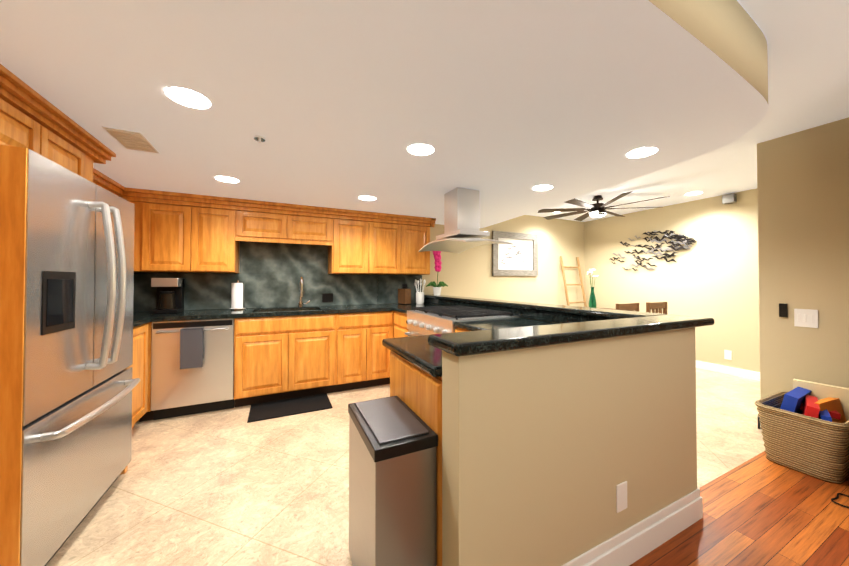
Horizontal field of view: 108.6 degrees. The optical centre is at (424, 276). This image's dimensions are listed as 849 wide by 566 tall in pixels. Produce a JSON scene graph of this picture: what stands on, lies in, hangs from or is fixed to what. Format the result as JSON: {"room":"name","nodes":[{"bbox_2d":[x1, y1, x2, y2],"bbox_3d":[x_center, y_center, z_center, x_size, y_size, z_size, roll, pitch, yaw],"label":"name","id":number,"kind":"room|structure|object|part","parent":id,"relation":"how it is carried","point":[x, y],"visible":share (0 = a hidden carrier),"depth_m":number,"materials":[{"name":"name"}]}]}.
{"room":"kitchen","nodes":[
{"label":"kitchen","id":0,"kind":"room"},
{"bbox_2d":[119,195,584,306],"bbox_3d":[-0.065,0.096,4.416,7.100,2.350,0.100,0,-1,-25],"label":"wall","id":1,"kind":"structure","parent":0,"point":[467,273],"depth_m":5.21,"materials":[{"name":"beige paint"}]},
{"bbox_2d":[120,195,198,272],"bbox_3d":[-2.541,-0.387,3.003,0.580,0.678,0.327,0,-1,-25],"label":"upper cabinet","id":2,"kind":"object","parent":1,"relation":"attached to","point":[174,232],"depth_m":2.87,"materials":[{"name":"brown wood"}]},
{"bbox_2d":[199,203,238,272],"bbox_3d":[-2.194,-0.385,3.169,0.422,0.678,0.327,0,-1,-25],"label":"upper cabinet","id":3,"kind":"object","parent":1,"relation":"attached to","point":[218,245],"depth_m":3.05,"materials":[{"name":"brown wood"}]},
{"bbox_2d":[235,203,294,242],"bbox_3d":[-1.762,-0.565,3.377,0.535,0.313,0.327,0,-1,-25],"label":"upper cabinet","id":4,"kind":"object","parent":1,"relation":"attached to","point":[252,224],"depth_m":3.23,"materials":[{"name":"brown wood"}]},
{"bbox_2d":[295,211,334,244],"bbox_3d":[-1.376,-0.562,3.561,0.532,0.313,0.327,0,-1,-25],"label":"upper cabinet","id":5,"kind":"object","parent":1,"relation":"attached to","point":[311,227],"depth_m":3.45,"materials":[{"name":"brown wood"}]},
{"bbox_2d":[327,215,374,273],"bbox_3d":[-0.916,-0.376,3.778,0.487,0.678,0.327,0,-1,-25],"label":"upper cabinet","id":6,"kind":"object","parent":1,"relation":"attached to","point":[353,249],"depth_m":3.64,"materials":[{"name":"brown wood"}]},
{"bbox_2d":[375,219,406,274],"bbox_3d":[-0.559,-0.374,3.948,0.533,0.678,0.327,0,-1,-25],"label":"upper cabinet","id":7,"kind":"object","parent":1,"relation":"attached to","point":[390,234],"depth_m":3.84,"materials":[{"name":"brown wood"}]},
{"bbox_2d":[407,219,430,274],"bbox_3d":[-0.207,-0.372,4.116,0.480,0.678,0.327,0,-1,-25],"label":"upper cabinet","id":8,"kind":"object","parent":1,"relation":"attached to","point":[418,234],"depth_m":3.99,"materials":[{"name":"brown wood"}]},
{"bbox_2d":[424,299,585,322],"bbox_3d":[0.618,0.308,3.003,0.020,0.075,3.027,0,-1,-25],"label":"backsplash","id":9,"kind":"structure","parent":1,"relation":"attached to","point":[549,316],"depth_m":2.50,"materials":[{"name":"black stone"}]},
{"bbox_2d":[492,231,537,275],"bbox_3d":[1.528,-0.379,5.103,0.960,0.720,0.035,0,-1,-25],"label":"framed picture","id":10,"kind":"object","parent":1,"relation":"attached to","point":[519,257],"visible":1,"depth_m":5.09},
{"bbox_2d":[0,0,767,227],"bbox_3d":[-0.380,-0.958,2.314,4.510,0.298,3.450,0,-1,-25],"label":"ceiling","id":11,"kind":"structure","parent":0,"point":[504,107],"depth_m":1.34,"materials":[{"name":"white paint"}]},
{"bbox_2d":[102,126,158,152],"bbox_3d":[-1.742,-0.811,1.823,0.160,0.008,0.300,0,-1,-25],"label":"ceiling vent","id":12,"kind":"object","parent":11,"relation":"in","point":[132,140],"visible":0.98,"depth_m":1.80,"materials":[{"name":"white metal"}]},
{"bbox_2d":[165,86,210,108],"bbox_3d":[-1.079,-0.819,1.397,0.166,0.006,0.166,0,-1,-25],"label":"recessed light","id":13,"kind":"object","parent":11,"relation":"in","point":[188,97],"visible":1,"depth_m":1.39,"materials":[{"name":"white"}]},
{"bbox_2d":[215,176,238,182],"bbox_3d":[-1.621,-0.803,2.512,0.166,0.006,0.166,0,-1,-25],"label":"recessed light","id":14,"kind":"object","parent":11,"relation":"in","point":[228,179],"visible":1,"depth_m":2.50,"materials":[{"name":"white"}]},
{"bbox_2d":[254,135,264,142],"bbox_3d":[-0.964,-0.801,1.784,0.060,0.030,0.060,0,-1,-25],"label":"sprinkler","id":15,"kind":"object","parent":11,"relation":"attached to","point":[259,138],"visible":0.98,"depth_m":1.77,"materials":[{"name":"white metal"}]},
{"bbox_2d":[359,196,375,200],"bbox_3d":[-0.573,-0.795,3.079,0.166,0.006,0.166,0,-1,-25],"label":"recessed light","id":16,"kind":"object","parent":11,"relation":"in","point":[368,198],"visible":1,"depth_m":3.08,"materials":[{"name":"white"}]},
{"bbox_2d":[408,144,433,154],"bbox_3d":[-0.022,-0.811,1.946,0.166,0.006,0.166,0,-1,-25],"label":"recessed light","id":17,"kind":"object","parent":11,"relation":"in","point":[420,149],"visible":1,"depth_m":1.93,"materials":[{"name":"white"}]},
{"bbox_2d":[419,187,513,253],"bbox_3d":[0.349,-0.531,2.872,0.540,0.535,0.880,0,-1,-25],"label":"range hood","id":18,"kind":"object","parent":11,"relation":"hanging from","point":[462,232],"visible":1,"depth_m":2.78,"materials":[{"name":"silver metal"}]},
{"bbox_2d":[533,185,552,190],"bbox_3d":[1.062,-0.800,2.739,0.166,0.006,0.166,0,-1,-25],"label":"recessed light","id":19,"kind":"object","parent":11,"relation":"in","point":[542,187],"visible":1,"depth_m":2.72,"materials":[{"name":"white"}]},
{"bbox_2d":[627,147,657,157],"bbox_3d":[1.419,-0.810,1.990,0.166,0.006,0.166,0,-1,-25],"label":"recessed light","id":20,"kind":"object","parent":11,"relation":"in","point":[642,152],"visible":1,"depth_m":1.98,"materials":[{"name":"white"}]},
{"bbox_2d":[46,368,764,565],"bbox_3d":[1.147,1.265,1.859,7.100,0.060,5.730,0,-1,-25],"label":"floor","id":21,"kind":"structure","parent":0,"point":[229,487],"depth_m":1.82,"materials":[{"name":"beige tile"}]},
{"bbox_2d":[0,145,139,565],"bbox_3d":[-1.940,0.378,1.372,0.857,1.700,0.914,0,-1,-25],"label":"refrigerator","id":22,"kind":"object","parent":21,"relation":"on","point":[68,383],"visible":1,"depth_m":1.27,"materials":[{"name":"grey metal"}]},
{"bbox_3d":[-1.600,0.139,1.540,0.101,1.014,0.750,0,-1,-25],"label":"handle","id":23,"kind":"part","parent":22,"relation":"part of","materials":[{"name":"silver metal"}]},
{"bbox_2d":[0,64,147,474],"bbox_3d":[-2.212,0.210,1.766,0.737,2.047,2.827,0,-1,-25],"label":"cabinet","id":24,"kind":"object","parent":21,"relation":"on","point":[33,120],"visible":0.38,"depth_m":1.56,"materials":[{"name":"brown wood"}]},
{"bbox_2d":[151,318,233,419],"bbox_3d":[-2.173,0.820,2.966,0.599,0.862,0.665,0,-1,-25],"label":"dishwasher","id":25,"kind":"object","parent":21,"relation":"on","point":[192,366],"visible":0.88,"depth_m":2.70,"materials":[{"name":"silver metal"}]},
{"bbox_3d":[-2.043,0.625,2.697,0.521,0.344,0.063,0,-1,-25],"label":"handle","id":26,"kind":"part","parent":25,"relation":"part of","materials":[{"name":"silver metal"}]},
{"bbox_2d":[133,241,393,421],"bbox_3d":[-1.590,0.418,2.870,2.813,1.662,1.365,0,-1,-25],"label":"base cabinet","id":27,"kind":"object","parent":21,"relation":"on","point":[286,346],"visible":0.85,"depth_m":3.27,"materials":[{"name":"brown wood"}]},
{"bbox_2d":[150,278,183,313],"bbox_3d":[-2.507,0.177,2.985,0.200,0.335,0.240,0,-1,-25],"label":"coffee maker","id":28,"kind":"object","parent":27,"relation":"on","point":[169,295],"visible":1,"depth_m":2.92,"materials":[{"name":"black plastic"}]},
{"bbox_2d":[230,280,245,309],"bbox_3d":[-2.009,0.193,3.288,0.150,0.312,0.150,0,-1,-25],"label":"paper towel holder","id":29,"kind":"object","parent":27,"relation":"on","point":[237,295],"visible":1,"depth_m":3.24,"materials":[{"name":"white paper"}]},
{"bbox_2d":[298,276,309,306],"bbox_3d":[-1.392,0.168,3.544,0.135,0.370,0.220,0,-1,-25],"label":"faucet","id":30,"kind":"object","parent":27,"relation":"on","point":[301,295],"visible":1,"depth_m":3.48,"materials":[{"name":"silver metal"}]},
{"bbox_2d":[322,293,332,301],"bbox_3d":[-1.201,0.257,3.789,0.130,0.110,0.006,0,-1,-25],"label":"outlet","id":31,"kind":"object","parent":27,"relation":"attached to","point":[327,297],"visible":1,"depth_m":3.79,"materials":[{"name":"black plastic"}]},
{"bbox_2d":[247,393,332,422],"bbox_3d":[-1.282,1.244,2.939,0.705,0.012,0.410,0,-1,-25],"label":"kitchen mat","id":32,"kind":"object","parent":21,"relation":"on","point":[281,408],"visible":1,"depth_m":2.90,"materials":[{"name":"black rubber"}]},
{"bbox_2d":[348,396,437,565],"bbox_3d":[-0.164,0.890,1.206,0.273,0.672,0.418,0,-1,-25],"label":"trash can","id":33,"kind":"object","parent":21,"relation":"on","point":[393,442],"visible":1,"depth_m":1.06,"materials":[{"name":"silver metal"}]},
{"bbox_2d":[394,311,457,334],"bbox_3d":[0.040,0.825,3.454,0.669,0.865,0.448,0,-1,-25],"label":"base cabinet","id":34,"kind":"object","parent":21,"relation":"on","point":[400,317],"depth_m":3.31,"materials":[{"name":"brown wood"}]},
{"bbox_2d":[378,303,437,314],"bbox_3d":[-0.104,0.375,3.728,0.659,0.039,1.055,0,-1,-25],"label":"countertop","id":35,"kind":"structure","parent":34,"relation":"on","point":[395,307],"depth_m":3.84,"materials":[{"name":"black stone"}]},
{"bbox_2d":[398,284,410,303],"bbox_3d":[-0.268,0.223,4.074,0.100,0.265,0.160,1,-1,-43],"label":"knife block","id":36,"kind":"object","parent":35,"relation":"on","point":[404,294],"visible":1,"depth_m":4.03,"materials":[{"name":"brown wood"}]},
{"bbox_2d":[414,279,425,303],"bbox_3d":[-0.065,0.190,4.145,0.139,0.342,0.160,0,-1,-25],"label":"utensil crock","id":37,"kind":"object","parent":35,"relation":"on","point":[420,297],"visible":1,"depth_m":4.10,"materials":[{"name":"white ceramic"}]},
{"bbox_2d":[405,305,519,336],"bbox_3d":[0.289,0.776,2.825,0.714,0.945,0.900,0,-1,-25],"label":"range","id":38,"kind":"object","parent":21,"relation":"on","point":[421,321],"visible":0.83,"depth_m":2.64,"materials":[{"name":"silver metal"}]},
{"bbox_2d":[455,327,469,330],"bbox_3d":[0.593,0.807,2.220,0.734,0.865,0.448,0,-1,-25],"label":"base cabinet","id":39,"kind":"object","parent":21,"relation":"on","point":[458,328],"depth_m":2.20,"materials":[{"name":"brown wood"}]},
{"bbox_2d":[390,355,537,565],"bbox_3d":[0.114,0.796,1.424,0.405,0.865,0.617,0,-1,-25],"label":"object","id":40,"kind":"object","parent":21,"relation":"on","point":[484,421],"depth_m":1.03,"materials":[{"name":"beige paint"}]},
{"bbox_2d":[382,335,657,378],"bbox_3d":[0.511,0.346,1.636,1.350,0.039,0.609,0,-1,-25],"label":"countertop","id":41,"kind":"structure","parent":40,"relation":"on","point":[413,350],"depth_m":1.26,"materials":[{"name":"black stone"}]},
{"bbox_2d":[424,295,665,318],"bbox_3d":[0.675,0.252,3.059,0.230,0.040,2.976,0,-1,-25],"label":"countertop","id":42,"kind":"structure","parent":40,"relation":"on","point":[591,313],"depth_m":2.29,"materials":[{"name":"black stone"}]},
{"bbox_2d":[426,251,447,294],"bbox_3d":[0.161,-0.093,4.130,0.252,0.678,0.350,0,-1,17],"label":"orchid plant","id":43,"kind":"object","parent":42,"relation":"on","point":[438,268],"visible":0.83,"depth_m":4.12,"materials":[{"name":"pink plant"}]},
{"bbox_2d":[426,315,714,358],"bbox_3d":[0.758,0.227,1.336,1.564,0.040,0.205,0,-1,-25],"label":"countertop","id":44,"kind":"structure","parent":40,"relation":"on","point":[487,340],"depth_m":1.16,"materials":[{"name":"black stone"}]},
{"bbox_2d":[530,355,585,565],"bbox_3d":[0.360,0.798,1.583,0.405,0.865,0.692,0,-1,-25],"label":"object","id":45,"kind":"object","parent":21,"relation":"on","point":[567,435],"depth_m":1.15,"materials":[{"name":"beige paint"}]},
{"bbox_2d":[454,315,545,330],"bbox_3d":[0.602,0.355,2.248,0.659,0.039,0.418,0,-1,-25],"label":"countertop","id":46,"kind":"structure","parent":45,"relation":"on","point":[519,322],"depth_m":2.25,"materials":[{"name":"black stone"}]},
{"bbox_2d":[560,256,586,306],"bbox_3d":[2.735,0.456,5.486,0.480,1.667,0.329,0,-1,-25],"label":"decor","id":47,"kind":"object","parent":21,"relation":"on","point":[565,284],"visible":0.54,"depth_m":5.53,"materials":[{"name":"brown wood"}]},
{"bbox_2d":[616,303,638,311],"bbox_3d":[2.514,0.801,4.063,0.440,0.930,0.420,0,-1,-25],"label":"dining chair","id":48,"kind":"object","parent":21,"relation":"on","point":[631,306],"visible":0.15,"depth_m":3.89,"materials":[{"name":"brown wood"}]},
{"bbox_2d":[646,302,666,313],"bbox_3d":[3.046,0.804,4.272,0.440,0.930,0.420,0,-1,-25],"label":"dining chair","id":49,"kind":"object","parent":21,"relation":"on","point":[656,307],"visible":0.25,"depth_m":4.09,"materials":[{"name":"brown wood"}]},
{"bbox_3d":[2.482,0.896,4.756,1.300,0.760,0.840,0,-1,-25],"label":"dining table","id":50,"kind":"object","parent":21,"relation":"on","visible":0},
{"bbox_2d":[587,269,597,307],"bbox_3d":[2.604,0.196,4.735,0.154,0.638,0.166,0,-1,-25],"label":"vase","id":51,"kind":"object","parent":50,"relation":"on","point":[592,302],"visible":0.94,"depth_m":4.71,"materials":[{"name":"green glass"}]},
{"bbox_2d":[446,335,661,366],"bbox_3d":[0.668,0.285,1.361,1.304,0.075,0.020,0,-1,-25],"label":"backsplash","id":52,"kind":"structure","parent":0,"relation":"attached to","point":[637,338],"depth_m":1.12,"materials":[{"name":"beige paint"}]},
{"bbox_2d":[584,189,759,371],"bbox_3d":[4.306,0.082,3.382,0.100,2.350,5.730,0,-1,-25],"label":"wall","id":53,"kind":"structure","parent":0,"point":[713,272],"depth_m":4.26,"materials":[{"name":"beige paint"}]},
{"bbox_2d":[610,230,696,270],"bbox_3d":[3.521,-0.411,4.820,0.082,0.621,1.273,0,-1,-25],"label":"bird sculpture","id":54,"kind":"object","parent":53,"relation":"attached to","point":[680,238],"visible":0.96,"depth_m":4.63,"materials":[{"name":"grey metal"}]},
{"bbox_2d":[696,360,759,380],"bbox_3d":[3.721,1.222,4.461,0.015,0.100,3.010,0,-1,-25],"label":"baseboard","id":55,"kind":"structure","parent":53,"relation":"attached to","point":[748,374],"depth_m":3.95,"materials":[{"name":"white wood"}]},
{"bbox_2d":[724,350,731,359],"bbox_3d":[3.957,1.015,3.978,0.006,0.120,0.070,0,-1,-25],"label":"outlet","id":56,"kind":"object","parent":53,"relation":"attached to","point":[728,354],"visible":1,"depth_m":3.97,"materials":[{"name":"white plastic"}]},
{"bbox_2d":[722,193,736,203],"bbox_3d":[3.947,-1.011,3.952,0.070,0.110,0.120,0,-1,-25],"label":"sensor","id":57,"kind":"object","parent":53,"relation":"attached to","point":[729,198],"visible":1,"depth_m":3.92,"materials":[{"name":"white plastic"}]},
{"bbox_2d":[526,0,848,221],"bbox_3d":[1.147,-1.164,1.893,7.100,0.100,5.730,0,-1,-25],"label":"ceiling","id":58,"kind":"structure","parent":0,"point":[808,60],"depth_m":1.97,"materials":[{"name":"white paint"}]},
{"bbox_2d":[538,191,669,220],"bbox_3d":[2.317,-0.948,4.082,1.511,0.269,1.511,0,-1,-25],"label":"ceiling fan","id":59,"kind":"object","parent":58,"relation":"hanging from","point":[597,209],"visible":1,"depth_m":4.05,"materials":[{"name":"brown metal"}]},
{"bbox_2d":[686,192,702,194],"bbox_3d":[3.496,-1.083,3.959,0.166,0.006,0.166,0,-1,-25],"label":"recessed light","id":60,"kind":"object","parent":58,"relation":"in","point":[693,193],"visible":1,"depth_m":3.94,"materials":[{"name":"white"}]},
{"bbox_2d":[630,451,848,565],"bbox_3d":[2.068,1.247,0.565,3.210,0.060,2.600,0,-1,-25],"label":"floor","id":61,"kind":"structure","parent":0,"point":[760,509],"depth_m":1.52,"materials":[{"name":"brown wood"}]},
{"bbox_2d":[755,379,848,483],"bbox_3d":[2.588,0.988,2.046,0.560,0.500,0.400,0,-1,-25],"label":"basket","id":62,"kind":"object","parent":61,"relation":"on","point":[804,426],"visible":1,"depth_m":1.95,"materials":[{"name":"wicker"}]},
{"bbox_2d":[831,493,848,507],"bbox_3d":[2.308,1.228,1.677,0.158,0.007,0.072,0,-1,-25],"label":"loop","id":63,"kind":"object","parent":61,"relation":"on","point":[836,497],"visible":0.98,"depth_m":1.69,"materials":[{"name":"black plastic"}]},
{"bbox_2d":[757,117,848,398],"bbox_3d":[3.396,0.053,1.353,0.150,2.350,2.650,0,-1,-25],"label":"wall","id":64,"kind":"structure","parent":0,"point":[803,211],"depth_m":2.30,"materials":[{"name":"beige paint"}]},
{"bbox_2d":[779,303,787,316],"bbox_3d":[2.807,0.260,2.387,0.020,0.105,0.040,0,-1,-25],"label":"light switch","id":65,"kind":"object","parent":64,"relation":"attached to","point":[782,310],"visible":1,"depth_m":2.38,"materials":[{"name":"black plastic"}]},
{"bbox_2d":[794,309,817,327],"bbox_3d":[2.860,0.309,2.288,0.008,0.135,0.115,0,-1,-25],"label":"switch plate","id":66,"kind":"object","parent":64,"relation":"attached to","point":[806,318],"visible":1,"depth_m":2.29,"materials":[{"name":"white plastic"}]}
]}

